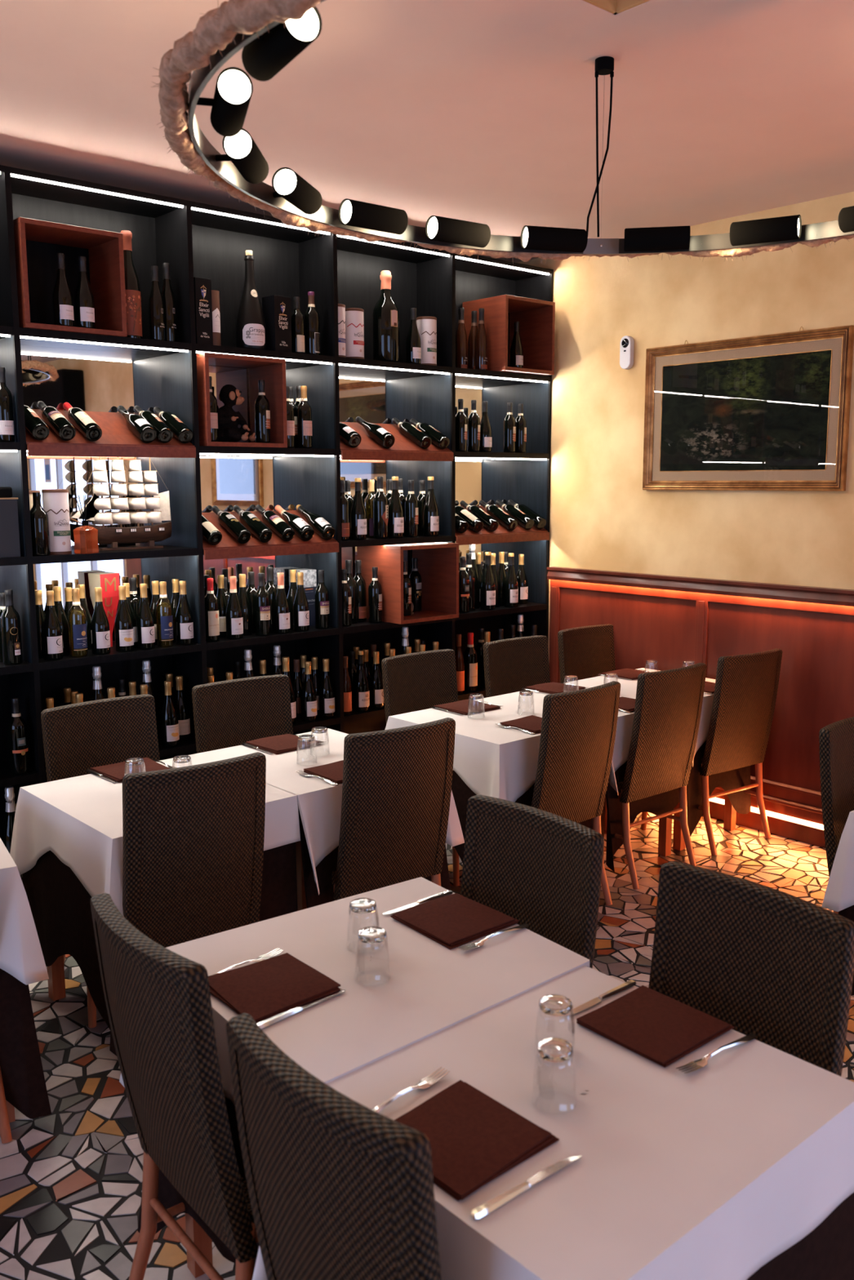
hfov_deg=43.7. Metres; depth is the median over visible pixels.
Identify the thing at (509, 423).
wine bottle
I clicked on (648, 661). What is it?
tumbler
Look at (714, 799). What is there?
led strip
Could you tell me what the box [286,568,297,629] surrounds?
wine bottle
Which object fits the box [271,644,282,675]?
wine bottle
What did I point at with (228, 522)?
wine bottle
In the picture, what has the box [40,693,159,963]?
woven chair
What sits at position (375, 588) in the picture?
wine bottle
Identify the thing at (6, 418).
wine bottle
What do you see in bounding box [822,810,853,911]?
tablecloth
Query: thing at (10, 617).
wine bottle
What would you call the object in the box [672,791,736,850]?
dining table
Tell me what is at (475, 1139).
napkin
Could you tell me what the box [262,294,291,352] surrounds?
carton
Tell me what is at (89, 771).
table knife
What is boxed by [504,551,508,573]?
wine bottle
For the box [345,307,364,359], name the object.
tube
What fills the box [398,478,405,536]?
wine bottle
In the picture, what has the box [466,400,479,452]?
wine bottle
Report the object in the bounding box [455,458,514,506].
mirror
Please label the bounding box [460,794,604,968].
woven chair
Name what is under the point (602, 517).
wall
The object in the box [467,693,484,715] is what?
tumbler
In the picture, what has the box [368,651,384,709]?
wine bottle
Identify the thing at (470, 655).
wine bottle
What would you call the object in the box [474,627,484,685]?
wine bottle
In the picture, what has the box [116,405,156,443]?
wine bottle
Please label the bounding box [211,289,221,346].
tube
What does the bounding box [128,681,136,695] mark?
wine bottle
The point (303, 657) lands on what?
wine bottle
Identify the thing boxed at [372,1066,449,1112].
fork
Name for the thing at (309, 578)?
carton
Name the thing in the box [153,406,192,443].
wine bottle
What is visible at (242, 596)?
wine bottle
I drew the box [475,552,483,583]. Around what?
wine bottle
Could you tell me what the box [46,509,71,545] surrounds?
print
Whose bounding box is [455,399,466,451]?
wine bottle
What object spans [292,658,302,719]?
wine bottle
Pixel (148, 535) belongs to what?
model ship
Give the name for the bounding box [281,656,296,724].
wine bottle
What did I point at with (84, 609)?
wine bottle
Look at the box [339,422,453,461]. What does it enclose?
rack
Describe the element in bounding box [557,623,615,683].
woven chair
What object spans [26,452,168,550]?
mirror
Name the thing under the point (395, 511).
wine bottle
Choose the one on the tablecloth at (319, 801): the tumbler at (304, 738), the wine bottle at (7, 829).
the tumbler at (304, 738)
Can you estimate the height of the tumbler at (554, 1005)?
0.102 m
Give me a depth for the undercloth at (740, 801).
5.31 m
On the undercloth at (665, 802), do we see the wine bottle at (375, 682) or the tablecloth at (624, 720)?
the tablecloth at (624, 720)
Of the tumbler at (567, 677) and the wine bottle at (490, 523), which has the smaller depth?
the tumbler at (567, 677)
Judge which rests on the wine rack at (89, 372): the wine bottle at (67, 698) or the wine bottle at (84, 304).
the wine bottle at (67, 698)
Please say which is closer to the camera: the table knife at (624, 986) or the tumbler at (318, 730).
the table knife at (624, 986)
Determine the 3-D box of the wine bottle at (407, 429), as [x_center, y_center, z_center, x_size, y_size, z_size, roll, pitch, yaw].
[-0.088,-1.136,5.853,0.086,0.177,0.294,-7,11,-37]
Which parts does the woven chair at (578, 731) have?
backrest, leg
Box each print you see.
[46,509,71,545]
[199,285,208,337]
[212,308,220,333]
[278,302,287,346]
[337,320,346,350]
[346,323,364,351]
[421,331,436,359]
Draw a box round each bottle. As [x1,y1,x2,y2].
[0,367,14,442]
[0,589,22,665]
[0,591,5,662]
[0,786,22,879]
[7,697,29,774]
[23,404,48,439]
[30,492,50,555]
[34,590,45,658]
[36,400,75,440]
[42,591,62,660]
[43,697,53,768]
[52,253,74,326]
[53,586,70,656]
[62,402,102,441]
[63,586,74,653]
[63,687,71,705]
[67,587,87,657]
[70,690,77,704]
[74,256,95,328]
[75,693,83,702]
[76,583,91,649]
[90,586,110,654]
[90,666,104,701]
[106,687,115,698]
[114,585,133,652]
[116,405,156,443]
[117,678,126,697]
[120,230,142,338]
[121,582,137,648]
[128,577,140,617]
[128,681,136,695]
[133,405,173,443]
[135,583,155,649]
[140,684,147,694]
[142,659,159,742]
[148,265,164,340]
[150,580,160,644]
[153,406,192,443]
[155,581,173,647]
[160,262,177,342]
[160,680,179,746]
[161,673,175,709]
[169,578,179,642]
[173,675,190,741]
[175,580,193,644]
[201,514,222,545]
[204,577,219,641]
[206,666,213,675]
[207,675,213,683]
[208,376,217,441]
[211,505,251,543]
[216,574,227,637]
[223,577,229,600]
[225,576,243,639]
[226,671,232,679]
[232,505,272,542]
[232,660,242,679]
[235,249,266,350]
[237,573,252,635]
[243,648,253,678]
[246,571,257,633]
[253,573,270,635]
[254,379,270,443]
[254,504,294,542]
[258,659,266,675]
[264,566,277,631]
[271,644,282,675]
[272,572,289,633]
[275,505,314,541]
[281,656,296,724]
[284,386,294,448]
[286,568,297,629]
[288,386,297,448]
[290,296,304,353]
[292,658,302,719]
[293,572,309,631]
[294,386,300,407]
[296,386,312,448]
[296,504,335,540]
[299,654,306,684]
[300,661,317,721]
[304,291,319,355]
[311,656,320,715]
[314,569,328,629]
[318,657,334,718]
[339,422,361,448]
[340,480,349,540]
[342,568,351,626]
[342,655,351,714]
[344,480,353,538]
[345,560,357,623]
[347,650,356,708]
[350,478,366,539]
[352,650,369,711]
[353,560,366,622]
[353,646,359,667]
[355,416,395,448]
[362,648,371,682]
[364,480,375,537]
[368,566,382,622]
[368,644,380,672]
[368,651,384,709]
[373,270,399,362]
[373,476,387,538]
[380,642,390,675]
[386,479,391,507]
[387,476,404,537]
[389,648,395,657]
[391,417,431,448]
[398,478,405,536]
[400,626,408,654]
[403,560,411,616]
[404,480,417,537]
[405,307,421,364]
[405,646,411,653]
[408,557,421,611]
[409,418,448,448]
[414,639,420,652]
[417,480,426,535]
[419,644,425,652]
[420,640,425,644]
[422,476,439,536]
[432,641,439,650]
[454,634,464,693]
[455,307,467,368]
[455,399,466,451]
[455,505,483,532]
[455,513,468,533]
[458,555,469,613]
[459,500,498,531]
[463,632,477,692]
[465,553,475,610]
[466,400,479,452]
[467,311,477,368]
[468,544,479,608]
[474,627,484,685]
[475,308,487,370]
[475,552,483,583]
[478,500,517,530]
[479,400,491,452]
[479,631,490,688]
[480,551,495,609]
[490,553,499,607]
[495,499,533,529]
[497,551,506,605]
[497,628,503,639]
[503,402,515,453]
[503,552,518,607]
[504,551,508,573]
[507,499,546,529]
[509,624,515,638]
[510,321,523,368]
[514,404,526,453]
[515,554,528,604]
[515,613,524,637]
[531,624,537,635]
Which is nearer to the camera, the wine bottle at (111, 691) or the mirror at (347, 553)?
the wine bottle at (111, 691)
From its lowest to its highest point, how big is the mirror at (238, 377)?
0.422 m
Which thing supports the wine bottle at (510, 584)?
on the wine rack at (89, 372)
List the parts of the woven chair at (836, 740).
backrest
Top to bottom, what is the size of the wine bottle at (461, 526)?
0.177 m
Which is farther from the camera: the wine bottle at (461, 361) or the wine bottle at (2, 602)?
the wine bottle at (461, 361)
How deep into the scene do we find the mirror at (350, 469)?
5.93 m
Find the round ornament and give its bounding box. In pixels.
[411,602,413,613]
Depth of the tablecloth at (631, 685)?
5.22 m
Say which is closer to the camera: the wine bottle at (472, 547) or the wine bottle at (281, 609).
the wine bottle at (281, 609)
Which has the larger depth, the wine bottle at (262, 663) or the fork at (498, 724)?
the wine bottle at (262, 663)
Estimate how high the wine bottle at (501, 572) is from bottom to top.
0.325 m
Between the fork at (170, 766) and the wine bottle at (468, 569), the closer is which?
the fork at (170, 766)
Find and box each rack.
[0,164,553,881]
[25,408,195,457]
[201,510,338,559]
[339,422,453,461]
[455,505,549,545]
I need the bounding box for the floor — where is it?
[0,808,853,1279]
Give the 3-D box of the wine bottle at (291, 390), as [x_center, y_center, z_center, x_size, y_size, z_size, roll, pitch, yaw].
[-0.681,-1.108,5.320,0.074,0.303,0.075,-8,12,-43]
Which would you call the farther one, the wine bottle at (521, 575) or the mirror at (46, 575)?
the wine bottle at (521, 575)
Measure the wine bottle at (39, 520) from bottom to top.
0.261 m
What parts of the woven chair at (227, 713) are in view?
backrest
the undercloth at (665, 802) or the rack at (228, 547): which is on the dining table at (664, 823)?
the undercloth at (665, 802)
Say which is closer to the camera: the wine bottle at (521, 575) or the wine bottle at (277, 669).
the wine bottle at (277, 669)
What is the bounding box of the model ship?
[69,456,171,551]
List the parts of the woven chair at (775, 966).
backrest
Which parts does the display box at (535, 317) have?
panel, panel, panel, panel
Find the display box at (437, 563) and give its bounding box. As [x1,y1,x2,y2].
[356,542,458,624]
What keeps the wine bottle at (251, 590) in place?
on the wine rack at (89, 372)
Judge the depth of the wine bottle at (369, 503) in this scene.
5.72 m
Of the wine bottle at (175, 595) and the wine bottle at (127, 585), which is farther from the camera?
the wine bottle at (175, 595)
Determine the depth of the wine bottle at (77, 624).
4.61 m
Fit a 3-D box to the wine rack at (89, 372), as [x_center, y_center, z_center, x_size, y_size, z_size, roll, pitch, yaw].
[-0.854,-0.493,5.300,4.001,3.036,0.313,-8,11,-41]
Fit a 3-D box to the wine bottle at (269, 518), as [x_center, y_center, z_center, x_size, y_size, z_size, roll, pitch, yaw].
[-0.765,-0.586,5.329,0.086,0.177,0.294,-7,11,-37]
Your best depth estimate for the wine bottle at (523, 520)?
6.40 m
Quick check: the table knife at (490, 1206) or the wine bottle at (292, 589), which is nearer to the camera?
the table knife at (490, 1206)
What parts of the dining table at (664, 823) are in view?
leg, leg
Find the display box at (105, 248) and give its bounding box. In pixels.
[13,217,127,337]
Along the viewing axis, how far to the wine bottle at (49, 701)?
4.58 m
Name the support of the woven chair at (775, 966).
on the floor
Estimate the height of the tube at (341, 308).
0.262 m
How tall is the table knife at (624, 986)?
0.006 m
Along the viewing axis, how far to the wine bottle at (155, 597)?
4.93 m
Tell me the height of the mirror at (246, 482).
0.433 m
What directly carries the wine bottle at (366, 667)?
on the wine rack at (89, 372)
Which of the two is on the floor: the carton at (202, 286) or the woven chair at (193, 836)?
the woven chair at (193, 836)
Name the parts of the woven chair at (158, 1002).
leg, backrest, seat, leg, seat frame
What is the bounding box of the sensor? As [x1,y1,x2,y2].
[619,335,634,369]
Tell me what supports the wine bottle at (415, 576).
on the display box at (437, 563)
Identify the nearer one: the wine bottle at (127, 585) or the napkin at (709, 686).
the wine bottle at (127, 585)
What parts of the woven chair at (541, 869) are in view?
backrest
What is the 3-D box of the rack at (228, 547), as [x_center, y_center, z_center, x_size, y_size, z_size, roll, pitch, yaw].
[-0.838,-0.529,5.283,0.772,0.208,0.303,-8,11,-41]
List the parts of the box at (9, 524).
lid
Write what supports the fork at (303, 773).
on the tablecloth at (319, 801)
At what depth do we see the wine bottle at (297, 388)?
5.36 m
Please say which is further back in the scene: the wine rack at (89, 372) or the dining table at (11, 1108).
the wine rack at (89, 372)
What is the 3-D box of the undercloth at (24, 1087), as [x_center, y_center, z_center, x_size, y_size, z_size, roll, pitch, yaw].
[-1.587,0.964,3.122,0.742,0.723,0.807,-5,10,-30]
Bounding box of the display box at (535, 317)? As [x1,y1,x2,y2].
[462,294,555,375]
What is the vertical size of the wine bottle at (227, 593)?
0.284 m
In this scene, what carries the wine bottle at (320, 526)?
on the rack at (228, 547)
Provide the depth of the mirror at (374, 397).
5.88 m
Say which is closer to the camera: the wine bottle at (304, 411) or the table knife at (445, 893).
the table knife at (445, 893)
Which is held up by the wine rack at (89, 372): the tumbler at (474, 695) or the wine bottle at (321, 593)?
the wine bottle at (321, 593)
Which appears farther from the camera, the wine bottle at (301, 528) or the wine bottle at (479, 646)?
the wine bottle at (479, 646)
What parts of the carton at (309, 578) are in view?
embossed lid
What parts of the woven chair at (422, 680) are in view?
backrest, leg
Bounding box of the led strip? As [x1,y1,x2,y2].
[709,797,823,829]
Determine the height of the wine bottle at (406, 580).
0.297 m
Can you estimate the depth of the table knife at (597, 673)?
5.70 m
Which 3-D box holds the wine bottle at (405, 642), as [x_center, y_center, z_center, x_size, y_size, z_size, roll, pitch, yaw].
[-0.122,0.128,6.031,0.096,0.411,0.095,-7,11,-39]
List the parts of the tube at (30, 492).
lid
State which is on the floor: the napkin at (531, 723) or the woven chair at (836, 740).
the woven chair at (836, 740)
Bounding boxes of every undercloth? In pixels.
[0,968,51,1119]
[22,842,297,1056]
[137,1096,259,1265]
[297,806,450,908]
[451,770,593,862]
[605,760,679,872]
[686,739,751,836]
[746,1192,853,1279]
[838,905,853,995]
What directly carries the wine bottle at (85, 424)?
on the rack at (116, 440)
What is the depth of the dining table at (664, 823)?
5.18 m
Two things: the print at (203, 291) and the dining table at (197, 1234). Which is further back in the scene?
the print at (203, 291)
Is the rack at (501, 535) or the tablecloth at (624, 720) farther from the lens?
the rack at (501, 535)
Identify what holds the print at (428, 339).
on the tube at (427, 326)
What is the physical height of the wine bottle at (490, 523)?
0.177 m
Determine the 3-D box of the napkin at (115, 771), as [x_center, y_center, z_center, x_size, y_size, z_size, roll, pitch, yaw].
[-1.071,0.468,3.877,0.222,0.017,0.221,-8,11,-41]
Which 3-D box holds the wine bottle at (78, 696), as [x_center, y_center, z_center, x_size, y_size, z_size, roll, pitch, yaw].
[-1.524,0.387,4.693,0.083,0.305,0.083,-7,11,-40]
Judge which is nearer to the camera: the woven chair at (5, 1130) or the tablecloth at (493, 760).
the woven chair at (5, 1130)
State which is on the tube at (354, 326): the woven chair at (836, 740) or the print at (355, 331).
the print at (355, 331)
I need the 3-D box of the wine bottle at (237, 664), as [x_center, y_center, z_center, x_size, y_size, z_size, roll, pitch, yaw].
[-0.959,0.268,5.410,0.077,0.324,0.078,7,11,41]
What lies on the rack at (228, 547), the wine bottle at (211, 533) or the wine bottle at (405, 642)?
the wine bottle at (211, 533)
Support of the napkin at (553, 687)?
on the tablecloth at (624, 720)
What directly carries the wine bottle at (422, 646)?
on the wine rack at (89, 372)
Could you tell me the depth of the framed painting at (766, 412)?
5.39 m
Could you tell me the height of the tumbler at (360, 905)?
0.102 m
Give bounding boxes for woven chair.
[0,1067,12,1143]
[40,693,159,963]
[86,751,266,1027]
[89,893,258,1279]
[191,674,293,753]
[226,1013,441,1279]
[331,717,455,900]
[381,648,459,886]
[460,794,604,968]
[483,635,606,830]
[531,680,620,905]
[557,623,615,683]
[604,662,706,889]
[640,648,782,855]
[648,861,853,1076]
[818,716,853,914]
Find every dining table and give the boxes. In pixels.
[5,1100,15,1122]
[46,955,66,1000]
[185,1213,213,1278]
[295,840,306,911]
[592,801,671,861]
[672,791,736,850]
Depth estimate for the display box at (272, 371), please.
5.11 m
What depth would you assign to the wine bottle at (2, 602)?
4.48 m
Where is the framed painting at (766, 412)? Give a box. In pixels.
[642,324,853,491]
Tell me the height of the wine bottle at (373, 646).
0.328 m
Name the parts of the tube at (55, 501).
lid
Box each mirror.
[0,565,3,592]
[20,344,162,413]
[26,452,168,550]
[33,556,169,644]
[200,454,303,512]
[203,554,305,596]
[208,364,301,442]
[338,370,417,425]
[340,457,417,506]
[341,546,412,577]
[455,380,514,452]
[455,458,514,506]
[458,542,513,573]
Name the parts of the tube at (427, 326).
lid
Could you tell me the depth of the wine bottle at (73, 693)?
4.74 m
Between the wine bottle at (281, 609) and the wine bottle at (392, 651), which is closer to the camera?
the wine bottle at (281, 609)
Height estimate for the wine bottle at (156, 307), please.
0.322 m
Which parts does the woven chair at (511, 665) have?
backrest, leg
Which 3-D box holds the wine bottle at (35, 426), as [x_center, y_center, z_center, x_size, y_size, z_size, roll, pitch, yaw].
[-1.670,-0.924,4.469,0.086,0.177,0.294,-7,11,-37]
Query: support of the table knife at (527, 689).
on the tablecloth at (624, 720)
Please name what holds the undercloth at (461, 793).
on the dining table
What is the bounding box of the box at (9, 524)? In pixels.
[0,486,20,557]
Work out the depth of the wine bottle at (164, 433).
4.76 m
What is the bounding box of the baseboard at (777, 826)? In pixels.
[686,787,825,848]
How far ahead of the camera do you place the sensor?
5.90 m
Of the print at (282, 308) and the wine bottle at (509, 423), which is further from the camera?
the wine bottle at (509, 423)
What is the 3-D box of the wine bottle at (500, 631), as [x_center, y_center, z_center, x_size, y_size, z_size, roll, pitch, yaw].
[0.443,0.103,6.410,0.081,0.345,0.082,7,11,41]
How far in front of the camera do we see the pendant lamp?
3.02 m
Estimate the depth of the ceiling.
3.75 m
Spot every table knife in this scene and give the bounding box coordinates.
[85,768,115,782]
[241,742,272,754]
[257,990,346,1028]
[382,889,453,914]
[431,706,463,715]
[470,1155,582,1218]
[521,688,551,693]
[561,979,635,1016]
[597,673,631,679]
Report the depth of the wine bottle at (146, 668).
5.01 m
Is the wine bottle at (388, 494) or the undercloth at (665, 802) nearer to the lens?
the undercloth at (665, 802)
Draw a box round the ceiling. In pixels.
[0,0,853,262]
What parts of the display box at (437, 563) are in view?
panel, panel, panel, panel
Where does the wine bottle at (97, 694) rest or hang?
on the wine rack at (89, 372)
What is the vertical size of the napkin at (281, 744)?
0.017 m
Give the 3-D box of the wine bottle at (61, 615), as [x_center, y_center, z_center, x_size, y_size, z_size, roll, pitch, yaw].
[-1.608,-0.083,4.657,0.082,0.303,0.082,-7,11,-38]
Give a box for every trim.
[546,566,853,606]
[582,0,650,14]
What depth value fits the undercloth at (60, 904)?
3.54 m
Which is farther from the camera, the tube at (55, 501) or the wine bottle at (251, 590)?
the wine bottle at (251, 590)
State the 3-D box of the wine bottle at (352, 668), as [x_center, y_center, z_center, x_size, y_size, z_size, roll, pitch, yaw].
[-0.405,0.215,5.790,0.076,0.312,0.075,-8,11,-42]
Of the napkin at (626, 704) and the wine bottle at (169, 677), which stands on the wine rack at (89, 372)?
the wine bottle at (169, 677)
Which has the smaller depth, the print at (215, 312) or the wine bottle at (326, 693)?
the print at (215, 312)
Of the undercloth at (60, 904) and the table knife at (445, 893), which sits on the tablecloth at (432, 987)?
the table knife at (445, 893)
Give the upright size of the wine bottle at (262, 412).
0.297 m
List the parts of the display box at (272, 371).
panel, panel, panel, panel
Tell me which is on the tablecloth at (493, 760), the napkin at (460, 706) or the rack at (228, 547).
the napkin at (460, 706)
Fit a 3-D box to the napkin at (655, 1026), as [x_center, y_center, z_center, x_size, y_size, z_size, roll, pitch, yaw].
[0.438,0.737,2.055,0.218,0.017,0.217,-7,11,-40]
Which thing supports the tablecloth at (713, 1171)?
on the undercloth at (826, 1252)
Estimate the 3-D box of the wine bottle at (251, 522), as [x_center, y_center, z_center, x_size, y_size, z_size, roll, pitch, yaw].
[-0.862,-0.572,5.244,0.086,0.177,0.294,-7,11,-37]
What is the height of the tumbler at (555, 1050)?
0.102 m
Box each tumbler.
[124,757,146,775]
[172,755,192,768]
[296,734,317,763]
[310,726,329,753]
[346,897,380,948]
[354,926,391,979]
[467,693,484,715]
[517,689,534,714]
[531,1037,577,1106]
[533,994,576,1057]
[563,675,578,692]
[603,672,617,684]
[644,659,658,671]
[681,660,694,666]
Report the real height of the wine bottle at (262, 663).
0.327 m
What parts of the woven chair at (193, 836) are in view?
leg, backrest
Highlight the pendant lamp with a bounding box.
[187,0,853,254]
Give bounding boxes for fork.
[151,759,176,768]
[213,947,283,974]
[295,769,338,785]
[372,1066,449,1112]
[456,923,528,951]
[495,723,535,734]
[675,1033,756,1074]
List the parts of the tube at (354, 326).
lid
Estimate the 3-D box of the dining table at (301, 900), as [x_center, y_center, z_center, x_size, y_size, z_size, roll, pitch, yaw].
[-0.427,0.833,4.120,0.630,0.762,0.690,-8,11,-41]
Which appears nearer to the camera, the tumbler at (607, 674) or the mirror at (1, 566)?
the mirror at (1, 566)
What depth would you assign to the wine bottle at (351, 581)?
5.66 m
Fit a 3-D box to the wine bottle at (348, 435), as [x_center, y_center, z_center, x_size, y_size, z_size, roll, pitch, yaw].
[-0.446,-1.084,5.534,0.091,0.177,0.288,-6,10,-35]
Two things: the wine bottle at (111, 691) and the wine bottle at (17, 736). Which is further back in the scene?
the wine bottle at (111, 691)
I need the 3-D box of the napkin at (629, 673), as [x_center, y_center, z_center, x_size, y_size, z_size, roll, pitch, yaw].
[1.093,0.181,5.755,0.224,0.016,0.219,-8,11,-41]
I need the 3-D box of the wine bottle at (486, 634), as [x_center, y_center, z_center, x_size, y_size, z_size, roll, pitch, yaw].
[0.358,0.118,6.336,0.090,0.338,0.090,-8,11,-42]
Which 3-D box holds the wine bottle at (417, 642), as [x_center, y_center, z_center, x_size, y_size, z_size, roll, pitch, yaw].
[-0.054,0.158,6.122,0.087,0.326,0.086,-7,11,-39]
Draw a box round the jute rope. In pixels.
[151,0,853,263]
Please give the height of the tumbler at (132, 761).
0.102 m
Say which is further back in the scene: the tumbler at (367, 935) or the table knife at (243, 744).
the table knife at (243, 744)
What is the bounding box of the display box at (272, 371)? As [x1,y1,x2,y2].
[195,352,287,448]
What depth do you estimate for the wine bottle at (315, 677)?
5.60 m
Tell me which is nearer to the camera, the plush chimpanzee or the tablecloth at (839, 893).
the tablecloth at (839, 893)
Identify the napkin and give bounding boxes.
[90,757,170,782]
[208,952,342,1023]
[245,733,320,754]
[303,760,343,783]
[390,893,519,949]
[394,1080,559,1200]
[433,698,500,715]
[499,715,542,733]
[524,681,586,693]
[576,985,733,1067]
[600,668,648,679]
[618,697,635,711]
[703,680,715,693]
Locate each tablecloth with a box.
[0,838,48,984]
[9,755,300,915]
[119,876,589,1105]
[191,728,464,894]
[252,964,853,1279]
[385,697,542,802]
[491,680,635,794]
[577,667,715,767]
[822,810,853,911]
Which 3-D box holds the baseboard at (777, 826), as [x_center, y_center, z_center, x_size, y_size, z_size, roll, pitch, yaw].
[2.452,1.023,4.779,0.040,0.172,5.110,-8,11,-41]
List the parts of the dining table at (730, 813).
leg, leg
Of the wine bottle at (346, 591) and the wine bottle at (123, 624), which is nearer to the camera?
the wine bottle at (123, 624)
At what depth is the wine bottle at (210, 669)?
5.25 m
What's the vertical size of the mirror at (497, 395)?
0.422 m
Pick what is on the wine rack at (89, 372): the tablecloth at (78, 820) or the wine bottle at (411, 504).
the wine bottle at (411, 504)
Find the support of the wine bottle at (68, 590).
on the wine rack at (89, 372)
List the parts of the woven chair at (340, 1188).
backrest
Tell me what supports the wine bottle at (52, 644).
on the wine rack at (89, 372)
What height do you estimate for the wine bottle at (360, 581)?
0.331 m
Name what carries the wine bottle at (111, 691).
on the wine rack at (89, 372)
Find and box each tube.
[28,490,39,509]
[41,488,71,554]
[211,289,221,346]
[337,303,346,357]
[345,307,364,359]
[416,316,436,365]
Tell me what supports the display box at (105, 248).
on the wine rack at (89, 372)
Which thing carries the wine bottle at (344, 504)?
on the wine rack at (89, 372)
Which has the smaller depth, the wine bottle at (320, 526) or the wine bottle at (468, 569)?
the wine bottle at (320, 526)
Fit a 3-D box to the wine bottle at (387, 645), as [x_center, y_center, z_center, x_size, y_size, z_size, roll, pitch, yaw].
[-0.222,0.179,5.976,0.088,0.328,0.087,-8,12,-43]
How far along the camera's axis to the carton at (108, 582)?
4.85 m
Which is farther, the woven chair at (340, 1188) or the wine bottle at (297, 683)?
the wine bottle at (297, 683)
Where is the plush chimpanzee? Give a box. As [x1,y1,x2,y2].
[217,384,255,442]
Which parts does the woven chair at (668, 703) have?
leg, seat, backrest, leg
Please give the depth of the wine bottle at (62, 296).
4.41 m
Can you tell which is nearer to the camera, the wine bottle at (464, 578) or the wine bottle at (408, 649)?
the wine bottle at (408, 649)
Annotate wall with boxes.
[517,191,853,662]
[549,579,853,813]
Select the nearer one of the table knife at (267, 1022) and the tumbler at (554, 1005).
the tumbler at (554, 1005)
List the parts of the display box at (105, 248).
panel, panel, panel, panel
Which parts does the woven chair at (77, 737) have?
backrest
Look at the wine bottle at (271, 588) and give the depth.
5.35 m
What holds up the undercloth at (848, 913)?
on the dining table
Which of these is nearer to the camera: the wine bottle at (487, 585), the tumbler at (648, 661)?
the tumbler at (648, 661)
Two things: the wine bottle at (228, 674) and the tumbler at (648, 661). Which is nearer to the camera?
the wine bottle at (228, 674)
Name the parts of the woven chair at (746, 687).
leg, leg, backrest, leg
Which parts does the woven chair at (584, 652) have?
backrest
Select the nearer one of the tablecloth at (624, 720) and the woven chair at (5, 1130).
the woven chair at (5, 1130)
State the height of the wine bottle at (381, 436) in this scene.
0.177 m
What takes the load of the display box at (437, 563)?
on the wine rack at (89, 372)
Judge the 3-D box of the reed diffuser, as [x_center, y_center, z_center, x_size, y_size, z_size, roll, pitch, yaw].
[-1.473,-0.497,4.579,0.076,0.248,0.090,4,10,28]
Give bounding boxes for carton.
[88,572,119,647]
[193,276,213,345]
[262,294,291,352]
[288,568,316,626]
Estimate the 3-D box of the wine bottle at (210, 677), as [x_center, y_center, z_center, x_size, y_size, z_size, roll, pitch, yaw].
[-1.034,0.321,5.120,0.083,0.306,0.084,-7,11,-38]
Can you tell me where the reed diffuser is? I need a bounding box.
[72,494,98,553]
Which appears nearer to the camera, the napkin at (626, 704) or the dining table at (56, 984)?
the dining table at (56, 984)
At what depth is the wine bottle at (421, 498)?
5.96 m
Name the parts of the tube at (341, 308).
lid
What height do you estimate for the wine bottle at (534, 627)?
0.340 m

